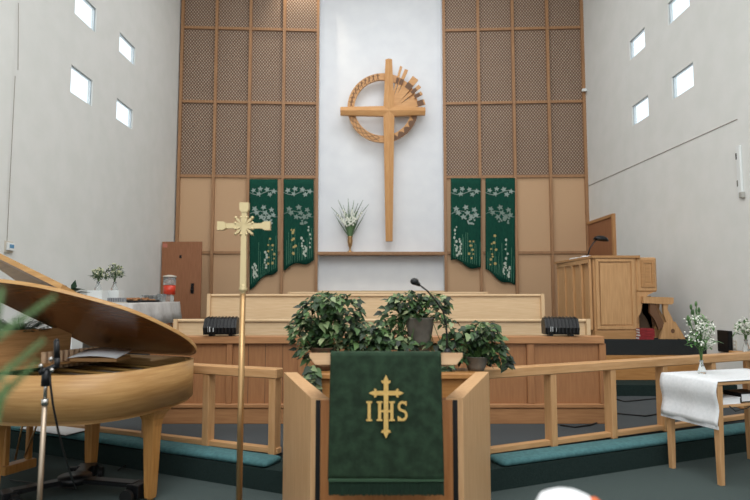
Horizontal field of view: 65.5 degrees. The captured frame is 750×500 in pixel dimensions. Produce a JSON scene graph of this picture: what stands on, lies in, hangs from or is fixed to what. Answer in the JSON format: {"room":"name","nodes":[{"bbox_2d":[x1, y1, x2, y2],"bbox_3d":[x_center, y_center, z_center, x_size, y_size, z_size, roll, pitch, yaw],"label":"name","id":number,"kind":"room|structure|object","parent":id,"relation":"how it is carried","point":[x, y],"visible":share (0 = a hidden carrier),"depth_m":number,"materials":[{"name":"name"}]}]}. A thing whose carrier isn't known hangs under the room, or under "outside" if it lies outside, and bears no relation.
{"room":"house of worship","nodes":[
{"label":"house of worship","id":0,"kind":"room"},
{"bbox_2d":[0,0,181,347],"bbox_3d":[-4.470,-2.386,5.354,0.080,8.600,16.300,0,-5,0],"label":"wall","id":1,"kind":"structure","parent":0,"point":[89,190],"depth_m":9.27,"materials":[{"name":"white paint"}]},
{"bbox_2d":[0,0,15,315],"bbox_3d":[-4.405,-2.343,4.629,0.050,8.400,4.860,0,-5,0],"label":"trim","id":2,"kind":"structure","parent":1,"relation":"attached to","point":[7,7],"depth_m":6.91,"materials":[{"name":"white paint"}]},
{"bbox_2d":[4,240,14,252],"bbox_3d":[-4.407,-0.038,7.012,0.047,0.140,0.190,0,-5,0],"label":"thermostat","id":3,"kind":"object","parent":1,"relation":"attached to","point":[9,246],"visible":0.92,"depth_m":7.00,"materials":[{"name":"beige plastic"}]},
{"bbox_2d":[7,76,15,237],"bbox_3d":[-4.427,-1.121,7.093,0.006,2.050,0.005,0,-5,0],"label":"trim","id":4,"kind":"structure","parent":1,"relation":"attached to","point":[15,76],"depth_m":7.09,"materials":[{"name":"beige"}]},
{"bbox_2d":[70,66,91,104],"bbox_3d":[-4.466,-2.479,8.817,0.028,0.410,0.650,0,-5,0],"label":"window","id":5,"kind":"structure","parent":1,"relation":"in","point":[80,84],"depth_m":8.81,"materials":[{"name":"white glass"}]},
{"bbox_2d":[75,0,94,30],"bbox_3d":[-4.466,-3.663,8.941,0.028,0.390,0.650,0,-5,0],"label":"window","id":6,"kind":"structure","parent":1,"relation":"in","point":[84,10],"depth_m":9.00,"materials":[{"name":"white glass"}]},
{"bbox_2d":[116,99,131,127],"bbox_3d":[-4.466,-2.406,10.321,0.028,0.360,0.660,0,-5,0],"label":"window","id":7,"kind":"structure","parent":1,"relation":"in","point":[123,113],"depth_m":10.32,"materials":[{"name":"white glass"}]},
{"bbox_2d":[119,34,133,64],"bbox_3d":[-4.466,-3.590,10.435,0.028,0.340,0.660,0,-5,0],"label":"window","id":8,"kind":"structure","parent":1,"relation":"in","point":[125,47],"depth_m":10.45,"materials":[{"name":"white glass"}]},
{"bbox_2d":[161,242,201,326],"bbox_3d":[-3.990,0.808,11.953,0.820,1.970,0.132,0,-5,0],"label":"door","id":9,"kind":"structure","parent":1,"relation":"in","point":[183,260],"depth_m":12.00,"materials":[{"name":"brown wood"}]},
{"bbox_2d":[175,0,319,318],"bbox_3d":[-2.839,-2.849,13.160,3.128,9.050,0.090,0,-5,-3],"label":"wall paneling","id":10,"kind":"structure","parent":0,"point":[249,76],"depth_m":13.18,"materials":[{"name":"brown wood"}]},
{"bbox_2d":[250,179,277,288],"bbox_3d":[-2.483,-0.354,12.934,0.672,2.471,0.056,0,-5,0],"label":"banner","id":11,"kind":"object","parent":10,"relation":"hanging from","point":[263,192],"visible":0.95,"depth_m":12.92,"materials":[{"name":"green fabric"}]},
{"bbox_2d":[283,179,313,270],"bbox_3d":[-1.704,-0.561,12.950,0.704,2.056,0.056,0,-5,0],"label":"banner","id":12,"kind":"object","parent":10,"relation":"hanging from","point":[298,193],"visible":1,"depth_m":12.94,"materials":[{"name":"green fabric"}]},
{"bbox_2d":[0,448,749,499],"bbox_3d":[0.150,1.962,5.162,9.760,0.100,16.600,0,-5,0],"label":"floor","id":13,"kind":"structure","parent":0,"point":[693,479],"depth_m":4.61,"materials":[{"name":"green carpet"}]},
{"bbox_2d":[37,357,56,499],"bbox_3d":[-1.681,1.136,2.920,0.280,1.195,0.280,0,-5,0],"label":"microphone stand","id":14,"kind":"object","parent":13,"relation":"on","point":[45,373],"visible":1,"depth_m":2.93,"materials":[{"name":"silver metal"}]},
{"bbox_2d":[10,376,76,489],"bbox_3d":[-2.141,1.265,3.961,0.414,1.090,2.295,3,-6,-35],"label":"microphone cable","id":15,"kind":"object","parent":14,"relation":"attached to","point":[50,383],"visible":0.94,"depth_m":3.01,"materials":[{"name":"black plastic"}]},
{"bbox_2d":[54,338,59,367],"bbox_3d":[-1.620,0.526,2.968,0.035,0.150,0.030,0,-5,0],"label":"microphone","id":16,"kind":"object","parent":14,"relation":"attached to","point":[56,341],"visible":1,"depth_m":2.96,"materials":[{"name":"black plastic"}]},
{"bbox_2d":[54,338,59,357],"bbox_3d":[-1.620,0.501,2.970,0.034,0.100,0.030,0,-5,0],"label":"grille","id":17,"kind":"object","parent":16,"relation":"attached to","point":[56,341],"depth_m":2.96,"materials":[{"name":"black metal"}]},
{"bbox_2d":[0,462,143,499],"bbox_3d":[-2.206,1.787,4.441,1.026,0.135,0.828,0,-5,0],"label":"piano dolly","id":18,"kind":"object","parent":13,"relation":"on","point":[84,473],"visible":0.9,"depth_m":4.33,"materials":[{"name":"black metal"}]},
{"bbox_2d":[0,253,196,499],"bbox_3d":[-2.519,0.846,4.645,2.032,2.045,1.576,-2,-5,21],"label":"grand piano","id":19,"kind":"object","parent":18,"relation":"on","point":[89,394],"visible":0.8,"depth_m":4.33,"materials":[{"name":"wood"}]},
{"bbox_2d":[0,318,50,337],"bbox_3d":[-2.890,0.732,4.754,0.597,0.398,0.611,3,-5,-33],"label":"potted fern","id":20,"kind":"object","parent":19,"relation":"on","point":[24,326],"visible":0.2,"depth_m":4.63,"materials":[{"name":"green plant"}]},
{"bbox_2d":[0,360,79,371],"bbox_3d":[-2.635,0.890,4.539,0.290,0.020,1.220,-2,-5,21],"label":"shelf","id":21,"kind":"object","parent":19,"relation":"attached to","point":[63,363],"depth_m":4.51,"materials":[{"name":"brown wood"}]},
{"bbox_2d":[68,348,131,361],"bbox_3d":[-2.231,0.850,4.738,0.400,0.090,0.280,0,-5,1],"label":"sheet music","id":22,"kind":"object","parent":19,"relation":"on","point":[96,354],"visible":1,"depth_m":4.67,"materials":[{"name":"white paper"}]},
{"bbox_2d":[217,202,270,499],"bbox_3d":[-0.770,0.743,3.352,0.360,2.047,0.360,0,-5,0],"label":"processional cross","id":23,"kind":"object","parent":13,"relation":"on","point":[245,224],"visible":1,"depth_m":3.37,"materials":[{"name":"gold metal"}]},
{"bbox_2d":[10,430,746,493],"bbox_3d":[0.150,2.104,8.641,9.160,0.165,8.440,0,-5,0],"label":"step","id":24,"kind":"structure","parent":13,"relation":"on","point":[269,479],"depth_m":4.91,"materials":[{"name":"green carpet"}]},
{"bbox_2d":[46,432,84,440],"bbox_3d":[-2.774,1.737,5.381,0.516,0.055,0.222,-2,-5,25],"label":"cushion","id":25,"kind":"object","parent":24,"relation":"on","point":[80,436],"depth_m":5.42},
{"bbox_2d":[19,426,84,435],"bbox_3d":[-3.068,1.716,5.582,0.660,0.013,0.270,-2,-5,25],"label":"booklet","id":26,"kind":"object","parent":25,"relation":"on","point":[64,430],"visible":0.57,"depth_m":5.50,"materials":[{"name":"white paper"}]},
{"bbox_2d":[99,432,142,448],"bbox_3d":[-2.274,1.722,5.198,0.817,0.055,0.307,-2,-5,25],"label":"cushion","id":27,"kind":"object","parent":24,"relation":"on","point":[105,438],"depth_m":5.22,"materials":[{"name":"fabric"}]},
{"bbox_2d":[160,440,236,462],"bbox_3d":[-1.485,1.694,4.843,1.049,0.055,0.320,-2,-5,25],"label":"cushion","id":28,"kind":"object","parent":24,"relation":"on","point":[221,454],"depth_m":4.87,"materials":[{"name":"fabric"}]},
{"bbox_2d":[243,451,280,466],"bbox_3d":[-0.945,1.675,4.596,0.440,0.055,0.318,-2,-5,25],"label":"cushion","id":29,"kind":"object","parent":24,"relation":"on","point":[249,458],"depth_m":4.61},
{"bbox_2d":[490,422,745,465],"bbox_3d":[2.780,1.740,5.425,3.960,0.055,0.230,2,-5,-23],"label":"cushion","id":30,"kind":"object","parent":24,"relation":"on","point":[603,446],"visible":0.91,"depth_m":5.02,"materials":[{"name":"fabric"}]},
{"bbox_2d":[282,353,490,499],"bbox_3d":[0.084,1.171,3.493,1.447,1.215,1.219,0,-5,0],"label":"lectern","id":31,"kind":"object","parent":13,"relation":"on","point":[466,411],"visible":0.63,"depth_m":3.17,"materials":[{"name":"brown wood"}]},
{"bbox_2d":[328,351,443,495],"bbox_3d":[0.054,0.869,3.057,0.572,0.698,0.379,0,-5,0],"label":"cloth","id":32,"kind":"object","parent":31,"relation":"on","point":[386,412],"visible":1,"depth_m":2.88,"materials":[{"name":"green"}]},
{"bbox_2d":[410,278,450,352],"bbox_3d":[0.299,0.356,3.107,0.282,0.410,0.044,4,-6,-38],"label":"gooseneck microphone","id":33,"kind":"object","parent":31,"relation":"attached to","point":[414,281],"visible":0.87,"depth_m":3.14,"materials":[{"name":"black metal"}]},
{"bbox_2d":[321,368,482,396],"bbox_3d":[0.170,1.400,4.524,1.340,0.920,0.400,0,-5,0],"label":"table","id":34,"kind":"object","parent":13,"relation":"on","point":[451,381],"visible":0.14,"depth_m":4.39,"materials":[{"name":"brown wood"}]},
{"bbox_2d":[284,291,370,392],"bbox_3d":[-0.366,0.726,4.623,0.674,0.803,0.544,2,-5,-26],"label":"pothos","id":35,"kind":"object","parent":34,"relation":"on","point":[321,333],"visible":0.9,"depth_m":4.54,"materials":[{"name":"green"}]},
{"bbox_2d":[310,346,336,370],"bbox_3d":[-0.400,0.854,4.597,0.231,0.180,0.231,0,-5,0],"label":"pot","id":36,"kind":"object","parent":35,"relation":"on","point":[314,349],"depth_m":4.52,"materials":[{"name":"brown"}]},
{"bbox_2d":[342,322,403,350],"bbox_3d":[-0.017,0.756,4.597,0.546,0.375,0.379,0,-5,0],"label":"ivy","id":37,"kind":"object","parent":34,"relation":"on","point":[371,333],"visible":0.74,"depth_m":4.50,"materials":[{"name":"green"}]},
{"bbox_2d":[371,290,459,371],"bbox_3d":[0.315,0.643,4.646,0.755,0.650,0.478,0,-5,0],"label":"pothos","id":38,"kind":"object","parent":34,"relation":"on","point":[419,327],"visible":0.9,"depth_m":4.59,"materials":[{"name":"green plant"}]},
{"bbox_2d":[406,317,433,350],"bbox_3d":[0.358,0.682,4.641,0.242,0.290,0.242,0,-5,0],"label":"pot","id":39,"kind":"object","parent":38,"relation":"on","point":[418,334],"depth_m":4.55,"materials":[{"name":"grey ceramic"}]},
{"bbox_2d":[436,320,515,372],"bbox_3d":[0.777,0.761,4.601,0.620,0.407,0.382,0,-5,0],"label":"pothos","id":40,"kind":"object","parent":34,"relation":"on","point":[475,346],"visible":0.92,"depth_m":4.52,"materials":[{"name":"green plant"}]},
{"bbox_2d":[463,355,487,370],"bbox_3d":[0.791,0.887,4.564,0.210,0.110,0.210,0,-5,0],"label":"pot","id":41,"kind":"object","parent":40,"relation":"on","point":[473,362],"depth_m":4.49,"materials":[{"name":"grey ceramic"}]},
{"bbox_2d":[666,380,749,485],"bbox_3d":[3.112,1.496,5.043,0.980,0.810,0.560,1,-5,-18],"label":"side table","id":42,"kind":"object","parent":13,"relation":"on","point":[718,434],"visible":0.51,"depth_m":4.72,"materials":[{"name":"brown wood"}]},
{"bbox_2d":[660,368,749,429],"bbox_3d":[3.097,1.270,5.055,1.014,0.378,0.583,1,-5,-18],"label":"tablecloth","id":43,"kind":"object","parent":42,"relation":"on","point":[687,396],"visible":0.99,"depth_m":4.91,"materials":[{"name":"fabric"}]},
{"bbox_2d":[698,360,705,373],"bbox_3d":[2.864,1.026,5.111,0.067,0.120,0.067,0,-5,0],"label":"bud vase","id":44,"kind":"object","parent":43,"relation":"on","point":[701,369],"visible":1,"depth_m":5.09,"materials":[{"name":"clear glass"}]},
{"bbox_2d":[684,301,721,359],"bbox_3d":[2.857,0.737,5.106,0.269,0.577,0.281,2,-5,-20],"label":"bouquet","id":45,"kind":"object","parent":44,"relation":"in","point":[699,326],"visible":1,"depth_m":5.12,"materials":[{"name":"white plant"}]},
{"bbox_2d":[723,394,740,404],"bbox_3d":[2.866,1.237,4.820,0.240,0.052,0.150,1,-5,-18],"label":"book","id":46,"kind":"object","parent":42,"relation":"on","point":[727,399],"visible":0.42,"depth_m":4.77,"materials":[{"name":"white paper"}]},
{"bbox_2d":[723,389,749,402],"bbox_3d":[3.104,1.232,4.929,0.220,0.080,0.170,1,-5,-18],"label":"book","id":47,"kind":"object","parent":42,"relation":"on","point":[744,394],"visible":0.75,"depth_m":4.85,"materials":[{"name":"black paper"}]},
{"bbox_2d":[723,402,749,407],"bbox_3d":[3.112,1.292,5.059,0.920,0.020,0.500,1,-5,-18],"label":"shelf","id":48,"kind":"object","parent":42,"relation":"attached to","point":[748,403],"depth_m":4.74,"materials":[{"name":"brown wood"}]},
{"bbox_3d":[-0.100,1.175,1.101,2.800,0.830,0.540,0,-5,0],"label":"pew","id":49,"kind":"object","parent":13,"relation":"on","visible":0},
{"bbox_2d":[536,487,597,499],"bbox_3d":[0.435,0.663,1.322,0.144,0.226,0.144,0,-5,0],"label":"bonnet","id":50,"kind":"object","parent":49,"relation":"on","point":[559,493],"visible":1,"depth_m":1.32,"materials":[{"name":"fabric"}]},
{"bbox_2d":[318,0,443,290],"bbox_3d":[0.150,-3.432,13.712,9.760,12.000,0.200,0,-5,0],"label":"wall","id":51,"kind":"structure","parent":0,"point":[357,37],"depth_m":13.52,"materials":[{"name":"paint"}]},
{"bbox_2d":[318,0,320,266],"bbox_3d":[-1.355,-2.452,13.424,0.130,10.000,0.220,0,-5,0],"label":"trim","id":52,"kind":"structure","parent":51,"relation":"attached to","point":[320,0],"depth_m":13.55,"materials":[{"name":"paint"}]},
{"bbox_2d":[318,252,443,255],"bbox_3d":[0.135,0.088,13.124,2.810,0.070,0.380,0,-5,0],"label":"niche shelf","id":53,"kind":"object","parent":51,"relation":"attached to","point":[319,253],"visible":1,"depth_m":12.93,"materials":[{"name":"brown wood"}]},
{"bbox_2d":[347,236,352,251],"bbox_3d":[-0.563,-0.126,13.151,0.150,0.360,0.150,0,-5,0],"label":"flower vase","id":54,"kind":"object","parent":53,"relation":"on","point":[349,240],"visible":0.84,"depth_m":13.11,"materials":[{"name":"gold metal"}]},
{"bbox_2d":[331,201,368,235],"bbox_3d":[-0.564,-0.597,13.157,0.864,1.164,0.155,0,-5,0],"label":"gladiolus spray","id":55,"kind":"object","parent":54,"relation":"in","point":[350,221],"visible":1,"depth_m":13.16,"materials":[{"name":"white plant"}]},
{"bbox_2d":[340,59,424,241],"bbox_3d":[0.181,-2.261,13.297,1.932,4.170,0.405,0,-5,0],"label":"wall cross","id":56,"kind":"object","parent":51,"relation":"attached to","point":[395,105],"visible":1,"depth_m":13.22,"materials":[{"name":"brown wood"}]},
{"bbox_2d":[441,0,444,291],"bbox_3d":[1.620,-2.452,13.424,0.120,10.000,0.220,0,-5,0],"label":"trim","id":57,"kind":"structure","parent":51,"relation":"attached to","point":[441,0],"depth_m":13.47,"materials":[{"name":"paint"}]},
{"bbox_2d":[100,396,744,456],"bbox_3d":[0.150,2.017,8.819,9.160,0.035,8.100,0,-5,0],"label":"floor","id":58,"kind":"structure","parent":0,"point":[500,434],"depth_m":5.74,"materials":[{"name":"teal carpet"}]},
{"bbox_2d":[50,327,82,348],"bbox_3d":[-3.883,1.305,7.320,0.280,1.150,0.280,0,-5,0],"label":"plant stand","id":59,"kind":"object","parent":58,"relation":"on","point":[75,344],"visible":0.02,"depth_m":7.29,"materials":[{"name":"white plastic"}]},
{"bbox_2d":[71,280,91,292],"bbox_3d":[-3.878,0.555,7.384,0.431,0.356,0.367,0,-5,0],"label":"leafy plant","id":60,"kind":"object","parent":59,"relation":"on","point":[73,285],"visible":0.11,"depth_m":7.37,"materials":[{"name":"green plant"}]},
{"bbox_2d":[67,363,282,454],"bbox_3d":[-2.543,1.390,5.536,3.796,0.700,0.111,-2,-5,22],"label":"rail","id":61,"kind":"object","parent":58,"relation":"on","point":[209,371],"visible":0.45,"depth_m":5.00,"materials":[{"name":"brown wood"}]},
{"bbox_2d":[150,335,605,423],"bbox_3d":[0.020,1.338,6.059,4.720,0.885,0.190,0,-5,0],"label":"wall","id":62,"kind":"structure","parent":58,"relation":"on","point":[580,396],"depth_m":6.00,"materials":[{"name":"brown wood"}]},
{"bbox_2d":[203,316,238,335],"bbox_3d":[-1.600,0.795,6.094,0.336,0.203,0.265,0,-5,-2],"label":"speaker","id":63,"kind":"object","parent":62,"relation":"on","point":[212,326],"visible":0.98,"depth_m":5.99},
{"bbox_2d":[541,316,579,335],"bbox_3d":[1.936,0.795,6.094,0.342,0.203,0.265,0,-5,6],"label":"speaker","id":64,"kind":"object","parent":62,"relation":"on","point":[550,326],"visible":1,"depth_m":6.00},
{"bbox_2d":[560,422,596,427],"bbox_3d":[2.215,1.764,5.953,0.748,0.014,0.150,2,-5,-27],"label":"cable","id":65,"kind":"object","parent":58,"relation":"on","point":[595,422],"visible":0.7,"depth_m":5.81,"materials":[{"name":"black plastic"}]},
{"bbox_2d":[483,351,749,454],"bbox_3d":[2.723,1.398,5.641,4.124,0.700,0.110,2,-5,-25],"label":"rail","id":66,"kind":"object","parent":58,"relation":"on","point":[609,367],"visible":0.59,"depth_m":5.34,"materials":[{"name":"brown wood"}]},
{"bbox_2d":[617,398,655,401],"bbox_3d":[3.283,1.861,7.191,0.568,0.014,0.415,0,-5,0],"label":"cable","id":67,"kind":"object","parent":58,"relation":"on","point":[649,398],"visible":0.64,"depth_m":7.25,"materials":[{"name":"black plastic"}]},
{"bbox_2d":[617,413,656,416],"bbox_3d":[2.963,1.798,6.383,0.680,0.014,0.200,0,-5,-5],"label":"cable","id":68,"kind":"object","parent":58,"relation":"on","point":[617,413],"visible":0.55,"depth_m":6.34,"materials":[{"name":"black plastic"}]},
{"bbox_2d":[729,351,747,408],"bbox_3d":[4.349,1.515,6.802,0.260,0.650,0.260,0,-5,0],"label":"stand","id":69,"kind":"object","parent":58,"relation":"on","point":[745,365],"visible":0.17,"depth_m":6.80,"materials":[{"name":"brown wood"}]},
{"bbox_2d":[742,339,749,351],"bbox_3d":[4.349,1.121,6.833,0.084,0.140,0.084,0,-5,0],"label":"bud vase","id":70,"kind":"object","parent":69,"relation":"on","point":[745,348],"visible":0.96,"depth_m":6.81,"materials":[{"name":"clear glass"}]},
{"bbox_2d":[732,316,749,339],"bbox_3d":[4.352,0.950,6.837,0.310,0.342,0.283,4,-6,-39],"label":"bouquet","id":71,"kind":"object","parent":70,"relation":"in","point":[737,328],"visible":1,"depth_m":6.84,"materials":[{"name":"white plant"}]},
{"bbox_2d":[442,0,588,316],"bbox_3d":[3.139,-2.849,13.160,3.188,9.050,0.090,0,-5,3],"label":"wall paneling","id":72,"kind":"structure","parent":0,"point":[513,71],"depth_m":13.18,"materials":[{"name":"brown wood"}]},
{"bbox_2d":[450,178,480,268],"bbox_3d":[2.027,-0.598,12.953,0.708,2.027,0.056,0,-5,0],"label":"banner","id":73,"kind":"object","parent":72,"relation":"hanging from","point":[465,192],"visible":1,"depth_m":12.94,"materials":[{"name":"green fabric"}]},
{"bbox_2d":[485,178,514,284],"bbox_3d":[2.791,-0.417,12.939,0.710,2.390,0.056,0,-5,0],"label":"banner","id":74,"kind":"object","parent":72,"relation":"hanging from","point":[499,192],"visible":1,"depth_m":12.93,"materials":[{"name":"green fabric"}]},
{"bbox_2d":[606,355,698,379],"bbox_3d":[3.565,1.831,10.489,2.330,0.320,4.800,0,-5,0],"label":"floor","id":75,"kind":"structure","parent":0,"point":[637,373],"depth_m":8.10,"materials":[{"name":"brown wood"}]},
{"bbox_2d":[604,337,706,354],"bbox_3d":[3.590,1.572,10.609,2.280,0.215,4.600,0,-5,0],"label":"floor","id":76,"kind":"structure","parent":0,"point":[657,346],"depth_m":8.32,"materials":[{"name":"grey carpet"}]},
{"bbox_2d":[554,255,656,338],"bbox_3d":[3.825,0.778,9.368,1.350,1.267,1.680,0,-5,0],"label":"organ console","id":77,"kind":"object","parent":76,"relation":"on","point":[606,290],"visible":0.91,"depth_m":8.59,"materials":[{"name":"brown wood"}]},
{"bbox_2d":[587,236,608,255],"bbox_3d":[3.493,-0.049,9.232,0.419,0.360,0.188,0,-5,0],"label":"lamp","id":78,"kind":"object","parent":77,"relation":"on","point":[596,238],"visible":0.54,"depth_m":9.21,"materials":[{"name":"black metal"}]},
{"bbox_2d":[636,336,653,339],"bbox_3d":[3.906,1.274,8.446,0.210,0.038,0.140,0,-5,2],"label":"hymnal","id":79,"kind":"object","parent":76,"relation":"on","point":[637,337],"visible":0.9,"depth_m":8.38,"materials":[{"name":"paper"}]},
{"bbox_2d":[636,334,654,336],"bbox_3d":[3.919,1.234,8.449,0.210,0.038,0.140,0,-5,-2],"label":"hymnal","id":80,"kind":"object","parent":79,"relation":"on","point":[638,335],"visible":0.9,"depth_m":8.38,"materials":[{"name":"paper"}]},
{"bbox_2d":[637,331,654,333],"bbox_3d":[3.919,1.194,8.452,0.210,0.038,0.140,0,-5,2],"label":"hymnal","id":81,"kind":"object","parent":80,"relation":"on","point":[638,332],"visible":0.95,"depth_m":8.38,"materials":[{"name":"paper"}]},
{"bbox_2d":[636,328,654,330],"bbox_3d":[3.916,1.155,8.455,0.210,0.038,0.140,0,-5,0],"label":"hymnal","id":82,"kind":"object","parent":81,"relation":"on","point":[637,329],"visible":1,"depth_m":8.39,"materials":[{"name":"paper"}]},
{"bbox_2d":[641,296,684,338],"bbox_3d":[4.213,1.034,8.645,0.598,0.688,0.340,0,-5,0],"label":"bench","id":83,"kind":"object","parent":76,"relation":"on","point":[663,324],"visible":0.89,"depth_m":8.50,"materials":[{"name":"brown wood"}]},
{"bbox_2d":[583,0,749,388],"bbox_3d":[4.770,-2.386,5.354,0.080,8.600,16.300,0,-5,0],"label":"wall","id":84,"kind":"structure","parent":0,"point":[681,207],"depth_m":9.05,"materials":[{"name":"white paint"}]},
{"bbox_2d":[587,213,616,255],"bbox_3d":[4.700,0.458,12.127,0.060,2.245,1.490,0,-5,0],"label":"door","id":85,"kind":"structure","parent":84,"relation":"in","point":[605,226],"depth_m":11.98,"materials":[{"name":"brown wood"}]},
{"bbox_2d":[631,29,644,58],"bbox_3d":[4.766,-3.716,10.525,0.028,0.355,0.600,0,-5,0],"label":"window","id":86,"kind":"structure","parent":84,"relation":"in","point":[638,43],"depth_m":10.51,"materials":[{"name":"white glass"}]},
{"bbox_2d":[633,96,648,124],"bbox_3d":[4.766,-2.482,10.402,0.028,0.365,0.630,0,-5,0],"label":"window","id":87,"kind":"structure","parent":84,"relation":"in","point":[640,110],"depth_m":10.44,"materials":[{"name":"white glass"}]},
{"bbox_2d":[589,119,736,185],"bbox_3d":[4.726,-1.560,10.295,0.012,0.140,5.380,0,-5,0],"label":"trim","id":88,"kind":"structure","parent":84,"relation":"attached to","point":[735,119],"depth_m":9.27,"materials":[{"name":"grey"}]},
{"bbox_2d":[669,0,689,22],"bbox_3d":[4.766,-3.826,9.094,0.028,0.360,0.630,0,-5,0],"label":"window","id":89,"kind":"structure","parent":84,"relation":"in","point":[676,7],"depth_m":9.19,"materials":[{"name":"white glass"}]},
{"bbox_2d":[673,63,693,97],"bbox_3d":[4.766,-2.595,8.972,0.028,0.365,0.620,0,-5,0],"label":"window","id":90,"kind":"structure","parent":84,"relation":"in","point":[683,81],"depth_m":8.98,"materials":[{"name":"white glass"}]},
{"bbox_2d":[717,330,732,352],"bbox_3d":[4.703,1.228,7.837,0.054,0.292,0.273,0,-5,0],"label":"speaker","id":91,"kind":"object","parent":84,"relation":"attached to","point":[724,336],"visible":0.86,"depth_m":7.80,"materials":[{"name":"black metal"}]},
{"bbox_2d":[735,145,744,197],"bbox_3d":[4.705,-1.010,7.524,0.050,0.688,0.110,0,-5,0],"label":"wall bracket","id":92,"kind":"object","parent":84,"relation":"attached to","point":[738,155],"visible":1,"depth_m":7.52,"materials":[{"name":"white plastic"}]},
{"bbox_2d":[616,380,736,395],"bbox_3d":[3.565,2.042,10.236,2.330,0.140,5.270,0,-5,0],"label":"floor","id":93,"kind":"structure","parent":0,"point":[623,387],"depth_m":7.61,"materials":[{"name":"green carpet"}]},
{"bbox_3d":[-3.405,1.913,10.382,2.050,0.420,5.000,0,-5,0],"label":"floor","id":94,"kind":"structure","parent":0,"visible":0},
{"bbox_3d":[-3.880,1.222,9.232,0.840,0.776,2.000,0,-5,0],"label":"table","id":95,"kind":"object","parent":94,"relation":"on","visible":0},
{"bbox_2d":[116,302,181,322],"bbox_3d":[-3.826,1.001,9.249,0.987,0.341,2.257,0,-5,0],"label":"linens","id":96,"kind":"object","parent":95,"relation":"on","point":[165,312],"visible":0.41,"depth_m":9.19,"materials":[{"name":"fabric"}]},
{"bbox_2d":[87,290,107,300],"bbox_3d":[-4.053,0.680,8.523,0.220,0.176,0.200,0,-5,0],"label":"box","id":97,"kind":"object","parent":96,"relation":"on","point":[101,294],"visible":0.54,"depth_m":8.43,"materials":[{"name":"white plastic"}]},
{"bbox_2d":[94,282,101,289],"bbox_3d":[-4.053,0.528,8.535,0.105,0.130,0.105,0,-5,0],"label":"bud vase","id":98,"kind":"object","parent":97,"relation":"on","point":[98,286],"visible":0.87,"depth_m":8.50,"materials":[{"name":"clear glass"}]},
{"bbox_2d":[87,267,107,281],"bbox_3d":[-4.056,0.387,8.551,0.290,0.283,0.268,0,-5,0],"label":"bouquet","id":99,"kind":"object","parent":98,"relation":"in","point":[99,275],"visible":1,"depth_m":8.52,"materials":[{"name":"green plant"}]},
{"bbox_2d":[105,290,124,297],"bbox_3d":[-3.923,0.699,8.772,0.220,0.179,0.200,0,-5,0],"label":"box","id":100,"kind":"object","parent":96,"relation":"on","point":[111,293],"visible":0.46,"depth_m":8.68,"materials":[{"name":"white plastic"}]},
{"bbox_2d":[111,282,117,289],"bbox_3d":[-3.923,0.545,8.784,0.105,0.130,0.105,0,-5,0],"label":"bud vase","id":101,"kind":"object","parent":100,"relation":"on","point":[114,286],"visible":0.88,"depth_m":8.75,"materials":[{"name":"clear glass"}]},
{"bbox_2d":[103,263,124,281],"bbox_3d":[-3.923,0.372,8.818,0.308,0.350,0.346,0,-5,0],"label":"bouquet","id":102,"kind":"object","parent":101,"relation":"in","point":[115,276],"visible":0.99,"depth_m":8.78,"materials":[{"name":"green plant"}]},
{"bbox_2d":[107,298,126,302],"bbox_3d":[-3.715,0.723,8.389,0.270,0.070,0.080,0,-5,0],"label":"card holder","id":103,"kind":"object","parent":96,"relation":"on","point":[114,300],"visible":0.91,"depth_m":8.36,"materials":[{"name":"grey"}]},
{"bbox_2d":[141,295,156,299],"bbox_3d":[-3.780,0.820,9.866,0.340,0.110,0.340,0,-5,0],"label":"glass bowl","id":104,"kind":"object","parent":96,"relation":"on","point":[143,296],"visible":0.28,"depth_m":9.74,"materials":[{"name":"white"}]},
{"bbox_2d":[163,275,176,301],"bbox_3d":[-3.560,0.662,10.099,0.230,0.460,0.230,0,-5,0],"label":"dispenser","id":105,"kind":"object","parent":96,"relation":"on","point":[169,281],"visible":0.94,"depth_m":10.02,"materials":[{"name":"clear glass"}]},
{"bbox_2d":[163,277,175,284],"bbox_3d":[-3.560,0.540,10.109,0.212,0.135,0.212,0,-5,0],"label":"glass jar","id":106,"kind":"object","parent":105,"relation":"on","point":[166,280],"depth_m":10.02,"materials":[{"name":"white"}]},
{"bbox_3d":[0.010,1.929,9.829,4.780,0.300,6.100,0,-5,0],"label":"floor","id":107,"kind":"structure","parent":0,"visible":0},
{"bbox_2d":[173,319,590,334],"bbox_3d":[0.083,1.211,7.247,5.005,0.726,0.560,0,-5,0],"label":"bench","id":108,"kind":"object","parent":107,"relation":"on","point":[186,326],"visible":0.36,"depth_m":7.04,"materials":[{"name":"brown wood"}]},
{"bbox_3d":[0.010,1.681,10.375,4.780,0.280,5.050,0,-5,0],"label":"floor","id":109,"kind":"structure","parent":0,"visible":0},
{"bbox_2d":[207,294,544,318],"bbox_3d":[0.010,0.998,8.267,4.640,0.751,0.560,0,-5,0],"label":"partition","id":110,"kind":"object","parent":109,"relation":"on","point":[258,306],"visible":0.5,"depth_m":8.06,"materials":[{"name":"brown wood"}]},
{"bbox_2d":[318,291,443,291],"bbox_3d":[0.135,1.331,13.051,2.810,0.840,0.330,0,-5,0],"label":"niche ledge","id":111,"kind":"object","parent":109,"relation":"on","point":[318,291],"visible":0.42,"depth_m":12.92,"materials":[{"name":"brown wood"}]},
{"bbox_2d":[288,292,487,293],"bbox_3d":[0.200,1.059,9.265,3.100,0.786,0.560,0,-5,0],"label":"bench","id":112,"kind":"object","parent":109,"relation":"on","point":[288,292],"visible":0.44,"depth_m":9.05,"materials":[{"name":"brown wood"}]},
{"bbox_3d":[-0.695,1.002,0.874,0.200,1.140,0.200,0,-5,0],"label":"pedestal","id":113,"kind":"object","parent":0,"visible":0},
{"bbox_3d":[-0.695,0.314,0.928,0.120,0.240,0.120,0,-5,0],"label":"vase","id":114,"kind":"object","parent":113,"relation":"on","visible":0},
{"bbox_2d":[0,286,57,418],"bbox_3d":[-0.565,0.152,0.844,0.322,0.200,0.057,-2,-5,27],"label":"fronds","id":115,"kind":"object","parent":114,"relation":"in","point":[3,395],"visible":1,"depth_m":0.80,"materials":[{"name":"green plant"}]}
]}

